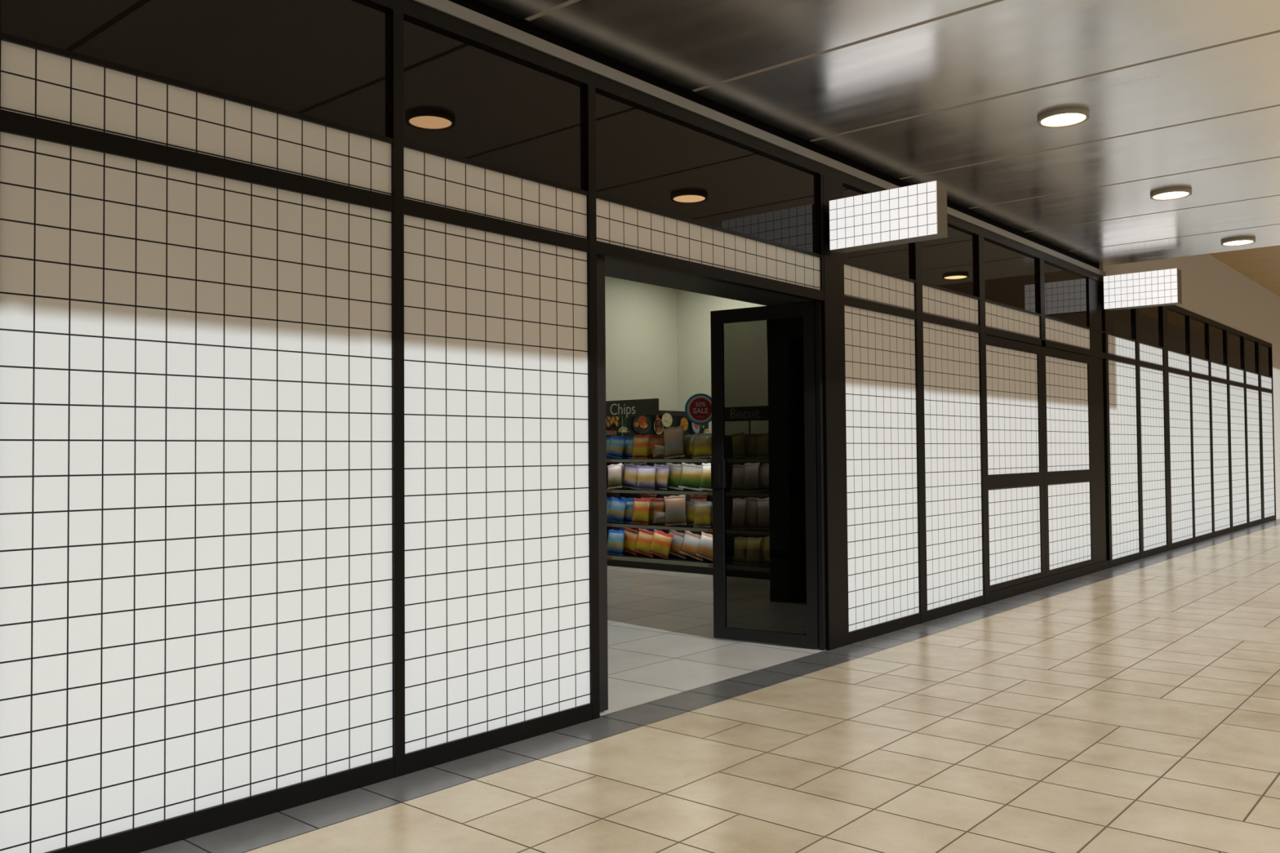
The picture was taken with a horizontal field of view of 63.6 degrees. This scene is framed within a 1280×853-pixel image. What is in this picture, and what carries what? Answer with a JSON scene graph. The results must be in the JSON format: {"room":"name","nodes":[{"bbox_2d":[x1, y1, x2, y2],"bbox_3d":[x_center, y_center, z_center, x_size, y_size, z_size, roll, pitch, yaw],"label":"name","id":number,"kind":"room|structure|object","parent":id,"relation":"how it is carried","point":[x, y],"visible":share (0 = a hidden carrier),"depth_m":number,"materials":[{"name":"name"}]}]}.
{"room":"shopping mall","nodes":[
{"label":"shopping mall","id":0,"kind":"room"},
{"bbox_2d":[604,275,677,411],"bbox_3d":[-3.983,-0.308,11.686,0.120,4.300,13.980,-2,-2,41],"label":"wall","id":1,"kind":"structure","parent":0,"point":[642,355],"depth_m":16.29,"materials":[{"name":"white paint"}]},
{"bbox_2d":[140,519,1279,852],"bbox_3d":[9.276,1.771,11.142,20.601,0.100,45.500,-2,-2,41],"label":"floor","id":2,"kind":"structure","parent":0,"point":[1136,711],"depth_m":5.31,"materials":[{"name":"beige tile"}]},
{"bbox_2d":[0,0,1,128],"bbox_3d":[-2.296,-0.195,3.614,0.089,3.632,0.058,-2,-2,41],"label":"post","id":3,"kind":"object","parent":2,"relation":"on","point":[0,0],"depth_m":3.63,"materials":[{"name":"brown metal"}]},
{"bbox_2d":[0,0,394,852],"bbox_3d":[-1.729,-0.185,4.261,0.067,3.636,1.670,-2,-2,41],"label":"window","id":4,"kind":"structure","parent":2,"relation":"on","point":[197,200],"depth_m":4.13,"materials":[{"name":"white glass"}]},
{"bbox_2d":[389,9,404,777],"bbox_3d":[-1.175,-0.171,4.919,0.089,3.632,0.058,-2,-2,41],"label":"window mullion","id":5,"kind":"object","parent":2,"relation":"on","point":[396,18],"visible":0.71,"depth_m":4.89,"materials":[{"name":"brown metal"}]},
{"bbox_2d":[403,17,592,774],"bbox_3d":[-0.730,-0.164,5.423,0.067,3.636,1.295,-2,-2,41],"label":"window","id":6,"kind":"structure","parent":2,"relation":"on","point":[496,243],"depth_m":5.36,"materials":[{"name":"white glass"}]},
{"bbox_2d":[583,84,599,719],"bbox_3d":[-0.297,-0.152,5.939,0.089,3.632,0.061,-2,-2,41],"label":"window mullion","id":7,"kind":"object","parent":2,"relation":"on","point":[588,90],"visible":0.64,"depth_m":5.91,"materials":[{"name":"brown metal"}]},
{"bbox_2d":[596,256,608,711],"bbox_3d":[-0.254,0.329,6.015,0.045,2.646,0.124,-2,-2,41],"label":"trim","id":8,"kind":"structure","parent":2,"relation":"on","point":[601,315],"depth_m":6.02,"materials":[{"name":"black metal"}]},
{"bbox_2d":[605,410,710,539],"bbox_3d":[0.247,0.828,14.995,0.112,2.130,2.545,-2,-2,41],"label":"board","id":9,"kind":"object","parent":2,"relation":"on","point":[642,425],"visible":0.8,"depth_m":14.82,"materials":[{"name":"plastic"}]},
{"bbox_2d":[606,440,713,574],"bbox_3d":[0.372,0.983,13.471,2.020,1.740,0.479,-2,-2,41],"label":"shelf unit","id":10,"kind":"object","parent":2,"relation":"on","point":[673,563],"visible":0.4,"depth_m":13.38,"materials":[{"name":"black metal"}]},
{"bbox_2d":[606,435,615,458],"bbox_3d":[-0.411,0.283,14.042,0.085,0.321,0.230,1,-2,-41],"label":"snack bag","id":11,"kind":"object","parent":10,"relation":"on","point":[608,438],"visible":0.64,"depth_m":14.03,"materials":[{"name":"blue plastic"}]},
{"bbox_2d":[606,497,617,523],"bbox_3d":[-0.400,1.131,14.017,0.089,0.349,0.230,1,-2,-43],"label":"snack bag","id":12,"kind":"object","parent":10,"relation":"on","point":[608,500],"visible":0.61,"depth_m":14.02,"materials":[{"name":"blue plastic"}]},
{"bbox_2d":[607,462,622,488],"bbox_3d":[-0.341,0.670,13.897,0.095,0.354,0.301,1,-2,-44],"label":"snack bag","id":13,"kind":"object","parent":10,"relation":"on","point":[614,471],"visible":1,"depth_m":13.86,"materials":[{"name":"grey plastic"}]},
{"bbox_2d":[607,528,625,555],"bbox_3d":[-0.330,1.558,13.870,0.100,0.342,0.306,1,-2,-41],"label":"snack bag","id":14,"kind":"object","parent":10,"relation":"on","point":[615,538],"visible":0.96,"depth_m":13.83,"materials":[{"name":"blue plastic"}]},
{"bbox_2d":[607,435,626,458],"bbox_3d":[-0.318,0.273,13.879,0.314,0.332,0.093,-2,-2,44],"label":"snack bag","id":15,"kind":"object","parent":10,"relation":"on","point":[616,446],"visible":1,"depth_m":13.85,"materials":[{"name":"blue plastic"}]},
{"bbox_2d":[607,497,626,523],"bbox_3d":[-0.309,1.130,13.858,0.101,0.341,0.317,1,-2,-41],"label":"snack bag","id":16,"kind":"object","parent":10,"relation":"on","point":[617,508],"visible":1,"depth_m":13.82,"materials":[{"name":"blue plastic"}]},
{"bbox_2d":[619,464,628,488],"bbox_3d":[-0.231,0.682,14.065,0.247,0.336,0.083,-2,-2,37],"label":"snack bag","id":17,"kind":"object","parent":10,"relation":"on","point":[623,465],"visible":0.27,"depth_m":14.04,"materials":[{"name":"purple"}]},
{"bbox_2d":[619,528,632,554],"bbox_3d":[-0.205,1.558,14.054,0.091,0.349,0.230,1,-2,-41],"label":"snack bag","id":18,"kind":"object","parent":10,"relation":"on","point":[620,529],"visible":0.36,"depth_m":14.03,"materials":[{"name":"blue"}]},
{"bbox_2d":[620,497,633,523],"bbox_3d":[-0.179,1.126,13.880,0.095,0.347,0.282,1,-2,-40],"label":"snack bag","id":19,"kind":"object","parent":10,"relation":"on","point":[628,512],"visible":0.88,"depth_m":13.82,"materials":[{"name":"blue plastic"}]},
{"bbox_2d":[620,435,633,458],"bbox_3d":[-0.184,0.280,13.897,0.094,0.316,0.281,1,-2,-45],"label":"snack bag","id":20,"kind":"object","parent":10,"relation":"on","point":[628,448],"visible":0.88,"depth_m":13.85,"materials":[{"name":"blue plastic"}]},
{"bbox_2d":[622,462,638,488],"bbox_3d":[-0.126,0.666,13.842,0.334,0.354,0.090,-2,-2,38],"label":"snack bag","id":21,"kind":"object","parent":10,"relation":"on","point":[629,479],"visible":0.97,"depth_m":13.81,"materials":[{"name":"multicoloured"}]},
{"bbox_2d":[622,527,638,555],"bbox_3d":[-0.126,1.537,13.854,0.398,0.380,0.094,-2,-2,35],"label":"snack bag","id":22,"kind":"object","parent":10,"relation":"on","point":[630,535],"visible":0.84,"depth_m":13.82,"materials":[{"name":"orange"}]},
{"bbox_2d":[605,398,658,435],"bbox_3d":[-0.016,-0.102,13.815,1.032,0.492,0.494,-2,-2,41],"label":"sign","id":23,"kind":"object","parent":10,"relation":"on","point":[627,408],"visible":0.99,"depth_m":13.58,"materials":[{"name":"black"}]},
{"bbox_2d":[627,527,643,554],"bbox_3d":[-0.072,1.538,14.040,0.072,0.386,0.282,1,-2,-40],"label":"snack bag","id":24,"kind":"object","parent":10,"relation":"on","point":[636,529],"visible":0.09,"depth_m":14.00,"materials":[{"name":"red"}]},
{"bbox_2d":[630,462,646,488],"bbox_3d":[-0.024,0.666,14.015,0.074,0.362,0.282,1,-2,-42],"label":"snack bag","id":25,"kind":"object","parent":10,"relation":"on","point":[643,464],"visible":0.19,"depth_m":14.00,"materials":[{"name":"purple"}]},
{"bbox_2d":[631,434,649,458],"bbox_3d":[0.009,0.268,13.643,0.282,0.324,0.094,-2,-2,44],"label":"snack bag","id":26,"kind":"object","parent":10,"relation":"on","point":[640,448],"visible":1,"depth_m":13.61,"materials":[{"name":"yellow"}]},
{"bbox_2d":[631,497,650,524],"bbox_3d":[0.013,1.117,13.623,0.097,0.349,0.293,1,-2,-44],"label":"snack bag","id":27,"kind":"object","parent":10,"relation":"on","point":[641,506],"visible":1,"depth_m":13.59,"materials":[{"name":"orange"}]},
{"bbox_2d":[634,528,653,557],"bbox_3d":[0.077,1.529,13.599,0.100,0.380,0.386,1,-2,-43],"label":"snack bag","id":28,"kind":"object","parent":10,"relation":"on","point":[644,539],"visible":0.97,"depth_m":13.59,"materials":[{"name":"red"}]},
{"bbox_2d":[635,465,657,490],"bbox_3d":[0.081,0.670,13.532,0.322,0.327,0.095,-2,-2,44],"label":"snack bag","id":29,"kind":"object","parent":10,"relation":"on","point":[646,473],"visible":1,"depth_m":13.50,"materials":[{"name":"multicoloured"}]},
{"bbox_2d":[640,493,657,499],"bbox_3d":[0.113,1.102,13.889,0.072,0.391,0.284,1,-2,-43],"label":"snack bag","id":30,"kind":"object","parent":10,"relation":"on","point":[647,496],"visible":0.29,"depth_m":13.89,"materials":[{"name":"red"}]},
{"bbox_2d":[645,528,661,555],"bbox_3d":[0.179,1.533,13.825,0.075,0.381,0.282,1,-2,-41],"label":"snack bag","id":31,"kind":"object","parent":10,"relation":"on","point":[649,530],"visible":0.06,"depth_m":13.83,"materials":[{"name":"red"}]},
{"bbox_2d":[648,435,663,458],"bbox_3d":[0.204,0.270,13.697,0.098,0.320,0.277,1,-2,-40],"label":"snack bag","id":32,"kind":"object","parent":10,"relation":"on","point":[658,440],"visible":0.7,"depth_m":13.69,"materials":[{"name":"red"}]},
{"bbox_2d":[648,497,664,524],"bbox_3d":[0.211,1.117,13.677,0.094,0.348,0.282,1,-2,-42],"label":"snack bag","id":33,"kind":"object","parent":10,"relation":"on","point":[656,504],"visible":0.67,"depth_m":13.66,"materials":[{"name":"red"}]},
{"bbox_2d":[653,444,664,458],"bbox_3d":[0.273,0.331,13.462,0.078,0.187,0.269,1,-2,-40],"label":"snack bag","id":34,"kind":"object","parent":10,"relation":"on","point":[658,451],"visible":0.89,"depth_m":13.45,"materials":[{"name":"brown plastic"}]},
{"bbox_2d":[653,510,665,524],"bbox_3d":[0.278,1.193,13.441,0.076,0.188,0.275,1,-2,-44],"label":"snack bag","id":35,"kind":"object","parent":10,"relation":"on","point":[659,517],"visible":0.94,"depth_m":13.43,"materials":[{"name":"brown plastic"}]},
{"bbox_2d":[648,528,673,559],"bbox_3d":[0.273,1.521,13.352,0.387,0.379,0.095,-2,-2,43],"label":"snack bag","id":36,"kind":"object","parent":10,"relation":"on","point":[661,542],"visible":1,"depth_m":13.32,"materials":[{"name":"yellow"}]},
{"bbox_2d":[653,463,671,490],"bbox_3d":[0.267,0.656,13.477,0.098,0.349,0.301,1,-2,-42],"label":"snack bag","id":37,"kind":"object","parent":10,"relation":"on","point":[662,473],"visible":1,"depth_m":13.43,"materials":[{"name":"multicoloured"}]},
{"bbox_2d":[663,425,684,458],"bbox_3d":[0.437,0.203,13.229,0.084,0.424,0.378,1,-2,-43],"label":"snack bag","id":38,"kind":"object","parent":10,"relation":"on","point":[673,437],"visible":1,"depth_m":13.20,"materials":[{"name":"brown plastic"}]},
{"bbox_2d":[666,462,683,490],"bbox_3d":[0.451,0.650,13.439,0.094,0.357,0.373,1,-2,-43],"label":"snack bag","id":39,"kind":"object","parent":10,"relation":"on","point":[674,475],"visible":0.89,"depth_m":13.41,"materials":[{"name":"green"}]},
{"bbox_2d":[664,494,686,525],"bbox_3d":[0.451,1.073,13.199,0.084,0.407,0.387,1,-2,-43],"label":"snack bag","id":40,"kind":"object","parent":10,"relation":"on","point":[675,506],"visible":1,"depth_m":13.17,"materials":[{"name":"brown plastic"}]},
{"bbox_2d":[668,529,686,559],"bbox_3d":[0.487,1.522,13.350,0.096,0.373,0.424,1,-2,-44],"label":"snack bag","id":41,"kind":"object","parent":10,"relation":"on","point":[677,539],"visible":0.7,"depth_m":13.33,"materials":[{"name":"beige"}]},
{"bbox_2d":[680,433,697,458],"bbox_3d":[0.629,0.251,13.200,0.289,0.325,0.090,-2,-2,38],"label":"snack bag","id":42,"kind":"object","parent":10,"relation":"on","point":[689,438],"visible":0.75,"depth_m":13.17,"materials":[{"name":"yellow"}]},
{"bbox_2d":[681,500,698,525],"bbox_3d":[0.635,1.107,13.179,0.094,0.335,0.301,1,-2,-39],"label":"snack bag","id":43,"kind":"object","parent":10,"relation":"on","point":[690,505],"visible":0.66,"depth_m":13.14,"materials":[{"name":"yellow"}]},
{"bbox_2d":[678,462,702,490],"bbox_3d":[0.662,0.638,13.147,0.419,0.361,0.090,-2,-2,38],"label":"snack bag","id":44,"kind":"object","parent":10,"relation":"on","point":[691,473],"visible":0.94,"depth_m":13.13,"materials":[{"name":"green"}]},
{"bbox_2d":[679,530,703,561],"bbox_3d":[0.682,1.514,13.089,0.097,0.373,0.444,1,-2,-44],"label":"snack bag","id":45,"kind":"object","parent":10,"relation":"on","point":[691,541],"visible":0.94,"depth_m":13.09,"materials":[{"name":"beige plastic"}]},
{"bbox_2d":[684,393,711,434],"bbox_3d":[0.767,-0.141,13.097,0.390,0.520,0.675,-1,-1,3],"label":"sign","id":46,"kind":"object","parent":10,"relation":"on","point":[698,410],"visible":0.94,"depth_m":12.77,"materials":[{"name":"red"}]},
{"bbox_2d":[689,494,707,502],"bbox_3d":[0.753,1.081,13.341,0.071,0.394,0.282,1,-2,-40],"label":"snack bag","id":47,"kind":"object","parent":10,"relation":"on","point":[700,498],"visible":0.28,"depth_m":13.33,"materials":[{"name":"red plastic"}]},
{"bbox_2d":[693,432,711,458],"bbox_3d":[0.790,0.241,12.943,0.096,0.330,0.333,1,-2,-43],"label":"snack bag","id":48,"kind":"object","parent":10,"relation":"on","point":[703,442],"visible":0.97,"depth_m":12.91,"materials":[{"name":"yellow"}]},
{"bbox_2d":[693,501,711,527],"bbox_3d":[0.781,1.102,12.922,0.099,0.330,0.281,1,-2,-39],"label":"snack bag","id":49,"kind":"object","parent":10,"relation":"on","point":[702,516],"visible":1,"depth_m":12.89,"materials":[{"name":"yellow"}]},
{"bbox_2d":[696,531,712,560],"bbox_3d":[0.874,1.501,12.834,0.099,0.382,0.422,1,-2,-44],"label":"snack bag","id":50,"kind":"object","parent":10,"relation":"on","point":[704,550],"visible":0.6,"depth_m":12.85,"materials":[{"name":"beige plastic"}]},
{"bbox_2d":[698,462,711,490],"bbox_3d":[0.888,0.629,12.840,0.364,0.360,0.092,-2,-2,39],"label":"snack bag","id":51,"kind":"object","parent":10,"relation":"on","point":[705,479],"visible":0.38,"depth_m":12.87,"materials":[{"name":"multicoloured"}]},
{"bbox_2d":[710,502,712,527],"bbox_3d":[0.952,1.107,12.881,0.278,0.316,0.090,-2,-2,37],"label":"snack bag","id":52,"kind":"object","parent":10,"relation":"on","point":[711,517],"visible":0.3,"depth_m":12.89,"materials":[{"name":"grey"}]},
{"bbox_2d":[814,301,825,650],"bbox_3d":[1.377,0.371,7.879,0.038,2.660,0.034,-2,-2,41],"label":"trim","id":53,"kind":"structure","parent":2,"relation":"on","point":[817,304],"depth_m":7.87,"materials":[{"name":"black metal"}]},
{"bbox_2d":[821,174,848,650],"bbox_3d":[1.485,-0.113,8.013,0.089,3.632,0.300,-2,-2,41],"label":"post","id":54,"kind":"object","parent":2,"relation":"on","point":[833,308],"visible":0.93,"depth_m":7.96,"materials":[{"name":"brown metal"}]},
{"bbox_2d":[710,301,818,648],"bbox_3d":[0.972,0.375,8.143,0.904,2.648,0.085,-1,-2,33],"label":"door","id":55,"kind":"structure","parent":54,"relation":"attached to","point":[764,460],"depth_m":8.13,"materials":[{"name":"black metal"}]},
{"bbox_2d":[826,180,947,253],"bbox_3d":[1.818,-1.547,7.686,0.911,0.378,0.174,-2,-2,41],"label":"sign","id":56,"kind":"object","parent":54,"relation":"attached to","point":[914,213],"visible":1,"depth_m":7.57,"materials":[{"name":"grey"}]},
{"bbox_2d":[843,185,920,644],"bbox_3d":[2.002,-0.104,8.600,0.067,3.636,1.273,-2,-2,41],"label":"window","id":57,"kind":"structure","parent":2,"relation":"on","point":[880,314],"depth_m":8.56,"materials":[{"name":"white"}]},
{"bbox_2d":[911,241,927,623],"bbox_3d":[2.449,-0.092,9.134,0.089,3.632,0.128,-2,-2,41],"label":"post","id":58,"kind":"object","parent":2,"relation":"on","point":[917,258],"visible":0.36,"depth_m":9.09,"materials":[{"name":"brown metal"}]},
{"bbox_2d":[921,224,984,621],"bbox_3d":[2.912,-0.084,9.659,0.067,3.636,1.278,-2,-2,41],"label":"window","id":59,"kind":"structure","parent":2,"relation":"on","point":[951,328],"depth_m":9.64,"materials":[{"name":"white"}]},
{"bbox_2d":[975,235,990,604],"bbox_3d":[3.361,-0.072,10.195,0.089,3.632,0.131,-2,-2,41],"label":"post","id":60,"kind":"object","parent":2,"relation":"on","point":[980,241],"visible":0.57,"depth_m":10.16,"materials":[{"name":"brown metal"}]},
{"bbox_2d":[985,334,1045,591],"bbox_3d":[3.928,0.374,10.828,0.063,2.547,1.572,-2,-2,41],"label":"door","id":61,"kind":"structure","parent":60,"relation":"attached to","point":[1014,369],"depth_m":10.80,"materials":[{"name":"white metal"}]},
{"bbox_2d":[1101,303,1112,568],"bbox_3d":[5.954,-0.015,13.211,0.089,3.632,0.105,-2,-2,41],"label":"post","id":62,"kind":"object","parent":2,"relation":"on","point":[1104,312],"visible":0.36,"depth_m":13.16,"materials":[{"name":"brown metal"}]},
{"bbox_2d":[1101,268,1182,311],"bbox_3d":[6.225,-1.696,12.838,0.890,0.415,0.205,-2,-2,41],"label":"sign","id":63,"kind":"object","parent":62,"relation":"attached to","point":[1162,287],"visible":1,"depth_m":12.73,"materials":[{"name":"grey"}]},
{"bbox_2d":[1133,307,1143,559],"bbox_3d":[6.865,0.004,14.271,0.089,3.632,0.150,-2,-2,41],"label":"post","id":64,"kind":"object","parent":2,"relation":"on","point":[1135,311],"visible":0.43,"depth_m":14.22,"materials":[{"name":"brown metal"}]},
{"bbox_2d":[1160,306,1172,551],"bbox_3d":[7.816,0.025,15.377,0.089,3.632,0.250,-2,-2,41],"label":"post","id":65,"kind":"object","parent":2,"relation":"on","point":[1164,336],"visible":0.57,"depth_m":15.32,"materials":[{"name":"brown metal"}]},
{"bbox_2d":[1186,315,1195,543],"bbox_3d":[8.797,0.047,16.519,0.089,3.632,0.080,-2,-2,41],"label":"post","id":66,"kind":"object","parent":2,"relation":"on","point":[1188,320],"visible":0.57,"depth_m":16.48,"materials":[{"name":"brown metal"}]},
{"bbox_2d":[1206,323,1214,537],"bbox_3d":[9.668,0.066,17.531,0.089,3.632,0.110,-2,-2,41],"label":"post","id":67,"kind":"object","parent":2,"relation":"on","point":[1208,329],"visible":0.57,"depth_m":17.49,"materials":[{"name":"brown metal"}]},
{"bbox_2d":[1224,330,1233,532],"bbox_3d":[10.587,0.086,18.600,0.089,3.632,0.150,-2,-2,41],"label":"post","id":68,"kind":"object","parent":2,"relation":"on","point":[1226,332],"visible":0.57,"depth_m":18.55,"materials":[{"name":"brown metal"}]},
{"bbox_2d":[1241,337,1249,527],"bbox_3d":[11.546,0.106,19.716,0.089,3.632,0.135,-2,-2,41],"label":"post","id":69,"kind":"object","parent":2,"relation":"on","point":[1243,341],"visible":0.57,"depth_m":19.67,"materials":[{"name":"brown metal"}]},
{"bbox_2d":[1256,342,1264,523],"bbox_3d":[12.487,0.127,20.810,0.089,3.632,0.220,-2,-2,41],"label":"post","id":70,"kind":"object","parent":2,"relation":"on","point":[1258,344],"visible":0.57,"depth_m":20.75,"materials":[{"name":"brown metal"}]},
{"bbox_2d":[1270,347,1275,515],"bbox_3d":[13.373,0.146,21.841,0.089,3.632,0.040,-2,-2,41],"label":"post","id":71,"kind":"object","parent":2,"relation":"on","point":[1271,353],"visible":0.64,"depth_m":21.81,"materials":[{"name":"brown metal"}]},
{"bbox_2d":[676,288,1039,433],"bbox_3d":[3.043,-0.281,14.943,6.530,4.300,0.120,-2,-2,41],"label":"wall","id":72,"kind":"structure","parent":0,"point":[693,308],"depth_m":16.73,"materials":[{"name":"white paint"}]},
{"bbox_2d":[990,564,1095,603],"bbox_3d":[4.492,1.716,11.442,0.078,0.104,3.284,-2,-2,41],"label":"trim","id":73,"kind":"structure","parent":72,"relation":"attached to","point":[1009,592],"depth_m":11.22,"materials":[{"name":"brown metal"}]},
{"bbox_2d":[1041,346,1094,577],"bbox_3d":[4.998,0.398,12.073,0.063,2.547,1.699,-2,-2,41],"label":"door","id":74,"kind":"structure","parent":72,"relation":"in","point":[1067,404],"depth_m":12.03,"materials":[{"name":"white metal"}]},
{"bbox_2d":[476,0,1279,266],"bbox_3d":[1.545,-2.264,5.510,3.400,0.090,17.405,-2,-2,41],"label":"ceiling","id":75,"kind":"structure","parent":0,"point":[953,94],"depth_m":6.72,"materials":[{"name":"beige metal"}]},
{"bbox_2d":[1037,106,1089,128],"bbox_3d":[2.973,-2.168,7.245,0.340,0.034,0.341,-2,-2,41],"label":"recessed light","id":76,"kind":"object","parent":75,"relation":"in","point":[1064,117],"visible":1,"depth_m":7.21,"materials":[{"name":"beige plastic"}]},
{"bbox_2d":[1040,113,1085,125],"bbox_3d":[2.973,-2.156,7.245,0.289,0.002,0.289,-2,-2,41],"label":"diffuser","id":77,"kind":"object","parent":76,"relation":"attached to","point":[1046,119],"depth_m":7.24,"materials":[{"name":"white plastic"}]},
{"bbox_2d":[1150,187,1191,199],"bbox_3d":[4.857,-2.127,9.437,0.340,0.034,0.341,-2,-2,41],"label":"recessed light","id":78,"kind":"object","parent":75,"relation":"in","point":[1171,193],"visible":1,"depth_m":9.39,"materials":[{"name":"beige plastic"}]},
{"bbox_2d":[1153,191,1188,199],"bbox_3d":[4.856,-2.115,9.436,0.289,0.002,0.289,-2,-2,41],"label":"diffuser","id":79,"kind":"object","parent":78,"relation":"attached to","point":[1157,195],"depth_m":9.44,"materials":[{"name":"white plastic"}]},
{"bbox_2d":[1220,236,1255,245],"bbox_3d":[6.747,-2.086,11.635,0.340,0.034,0.341,-2,-2,41],"label":"recessed light","id":80,"kind":"object","parent":75,"relation":"in","point":[1243,240],"visible":1,"depth_m":11.58,"materials":[{"name":"beige plastic"}]},
{"bbox_2d":[1223,240,1253,244],"bbox_3d":[6.747,-2.074,11.635,0.289,0.002,0.289,-2,-2,41],"label":"diffuser","id":81,"kind":"object","parent":80,"relation":"attached to","point":[1225,242],"depth_m":11.61,"materials":[{"name":"white plastic"}]},
{"bbox_2d":[1098,253,1279,519],"bbox_3d":[12.568,-0.529,20.950,0.080,4.950,20.400,-2,-2,41],"label":"wall","id":82,"kind":"structure","parent":0,"point":[1211,289],"depth_m":18.88,"materials":[{"name":"beige paint"}]},
{"bbox_2d":[413,0,1106,275],"bbox_3d":[1.246,-2.049,7.764,0.060,0.064,14.400,-2,-2,41],"label":"trim","id":83,"kind":"structure","parent":82,"relation":"attached to","point":[447,6],"depth_m":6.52,"materials":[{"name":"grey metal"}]},
{"bbox_2d":[360,0,1271,347],"bbox_3d":[4.953,-1.894,12.112,0.089,0.083,25.830,-2,-2,41],"label":"ceiling trim","id":84,"kind":"structure","parent":82,"relation":"attached to","point":[415,11],"depth_m":6.43,"materials":[{"name":"brown metal"}]},
{"bbox_2d":[595,89,824,302],"bbox_3d":[0.542,-1.466,6.964,0.087,0.973,2.558,-2,-2,41],"label":"window","id":85,"kind":"structure","parent":84,"relation":"attached to","point":[673,196],"depth_m":6.78,"materials":[{"name":"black glass"}]},
{"bbox_2d":[604,258,813,306],"bbox_3d":[0.398,-1.012,7.083,0.477,0.071,2.554,-2,-2,41],"label":"lintel","id":86,"kind":"object","parent":85,"relation":"attached to","point":[613,268],"visible":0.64,"depth_m":7.11,"materials":[{"name":"black metal"}]},
{"bbox_2d":[983,238,1041,346],"bbox_3d":[3.908,-1.393,10.865,0.067,0.973,1.567,-2,-2,41],"label":"window","id":87,"kind":"structure","parent":84,"relation":"attached to","point":[1011,276],"depth_m":10.84,"materials":[{"name":"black glass"}]},
{"bbox_2d":[1036,258,1045,341],"bbox_3d":[4.456,-1.412,11.511,0.077,0.904,0.135,-2,-2,41],"label":"trim","id":88,"kind":"structure","parent":84,"relation":"attached to","point":[1041,276],"depth_m":11.46,"materials":[{"name":"brown metal"}]},
{"bbox_2d":[1040,262,1091,355],"bbox_3d":[5.022,-1.369,12.161,0.067,0.973,1.598,-2,-2,41],"label":"window","id":89,"kind":"structure","parent":84,"relation":"attached to","point":[1066,307],"depth_m":12.14,"materials":[{"name":"clear glass"}]},
{"bbox_2d":[1087,277,1110,572],"bbox_3d":[5.735,-0.020,12.950,0.077,3.632,0.575,-2,-2,41],"label":"trim","id":90,"kind":"structure","parent":82,"relation":"attached to","point":[1094,287],"depth_m":12.90,"materials":[{"name":"brown metal"}]},
{"bbox_2d":[1107,308,1140,567],"bbox_3d":[6.409,-0.008,13.726,0.067,3.636,1.278,-2,-2,41],"label":"window","id":91,"kind":"structure","parent":82,"relation":"in","point":[1121,341],"depth_m":13.72,"materials":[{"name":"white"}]},
{"bbox_2d":[1138,306,1168,558],"bbox_3d":[7.331,0.012,14.799,0.067,3.636,1.268,-2,-2,41],"label":"window","id":92,"kind":"structure","parent":82,"relation":"in","point":[1151,367],"depth_m":14.80,"materials":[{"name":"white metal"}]},
{"bbox_2d":[1167,308,1194,549],"bbox_3d":[8.341,0.034,15.975,0.067,3.636,1.348,-2,-2,41],"label":"window","id":93,"kind":"structure","parent":82,"relation":"in","point":[1179,371],"depth_m":15.97,"materials":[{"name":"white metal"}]},
{"bbox_2d":[1190,317,1213,542],"bbox_3d":[9.234,0.054,17.013,0.067,3.636,1.248,-2,-2,41],"label":"window","id":94,"kind":"structure","parent":82,"relation":"in","point":[1200,377],"depth_m":17.02,"materials":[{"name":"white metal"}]},
{"bbox_2d":[1209,324,1231,537],"bbox_3d":[10.127,0.073,18.052,0.067,3.636,1.288,-2,-2,41],"label":"window","id":95,"kind":"structure","parent":82,"relation":"in","point":[1219,379],"depth_m":18.07,"materials":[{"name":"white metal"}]},
{"bbox_2d":[1228,332,1248,531],"bbox_3d":[11.076,0.094,19.155,0.067,3.636,1.338,-2,-2,41],"label":"window","id":96,"kind":"structure","parent":82,"relation":"in","point":[1237,385],"depth_m":19.17,"materials":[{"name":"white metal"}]},
{"bbox_2d":[1244,337,1262,527],"bbox_3d":[12.010,0.114,20.241,0.067,3.636,1.273,-2,-2,41],"label":"window","id":97,"kind":"structure","parent":82,"relation":"in","point":[1252,388],"depth_m":20.26,"materials":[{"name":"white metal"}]},
{"bbox_2d":[1260,344,1275,522],"bbox_3d":[12.966,0.135,21.354,0.067,3.636,1.238,-2,-2,41],"label":"window","id":98,"kind":"structure","parent":82,"relation":"in","point":[1266,378],"depth_m":21.38,"materials":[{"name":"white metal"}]},
{"bbox_2d":[1208,244,1279,296],"bbox_3d":[13.742,-2.979,20.001,3.050,0.080,20.432,-2,-2,41],"label":"ceiling","id":99,"kind":"structure","parent":0,"point":[1261,265],"depth_m":18.66,"materials":[{"name":"beige paint"}]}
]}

